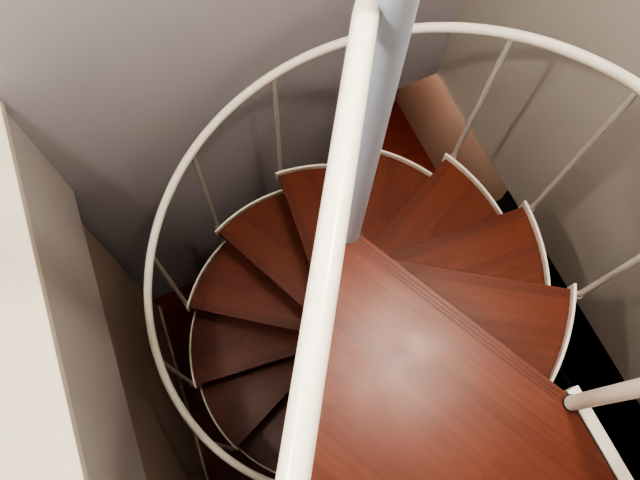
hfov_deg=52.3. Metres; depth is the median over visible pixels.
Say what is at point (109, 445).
wall
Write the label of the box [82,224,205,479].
wall
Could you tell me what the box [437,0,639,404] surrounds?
wall
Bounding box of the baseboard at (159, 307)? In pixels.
[158,306,209,479]
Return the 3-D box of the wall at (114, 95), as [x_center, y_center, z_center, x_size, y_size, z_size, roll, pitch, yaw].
[-1.489,-0.333,2.047,4.655,5.337,0.121,-24,73,-9]
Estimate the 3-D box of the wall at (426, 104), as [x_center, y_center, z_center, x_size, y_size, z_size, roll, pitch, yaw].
[0.953,-0.855,4.262,0.120,1.617,1.240,-24,73,-9]
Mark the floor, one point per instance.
(623, 428)
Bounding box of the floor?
[153,102,639,479]
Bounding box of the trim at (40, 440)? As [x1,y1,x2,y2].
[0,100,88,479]
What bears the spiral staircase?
on the floor
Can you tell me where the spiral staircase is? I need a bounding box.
[143,0,639,479]
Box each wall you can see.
[0,0,461,299]
[6,111,145,479]
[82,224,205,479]
[394,88,399,102]
[397,73,510,200]
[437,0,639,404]
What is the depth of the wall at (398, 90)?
5.09 m

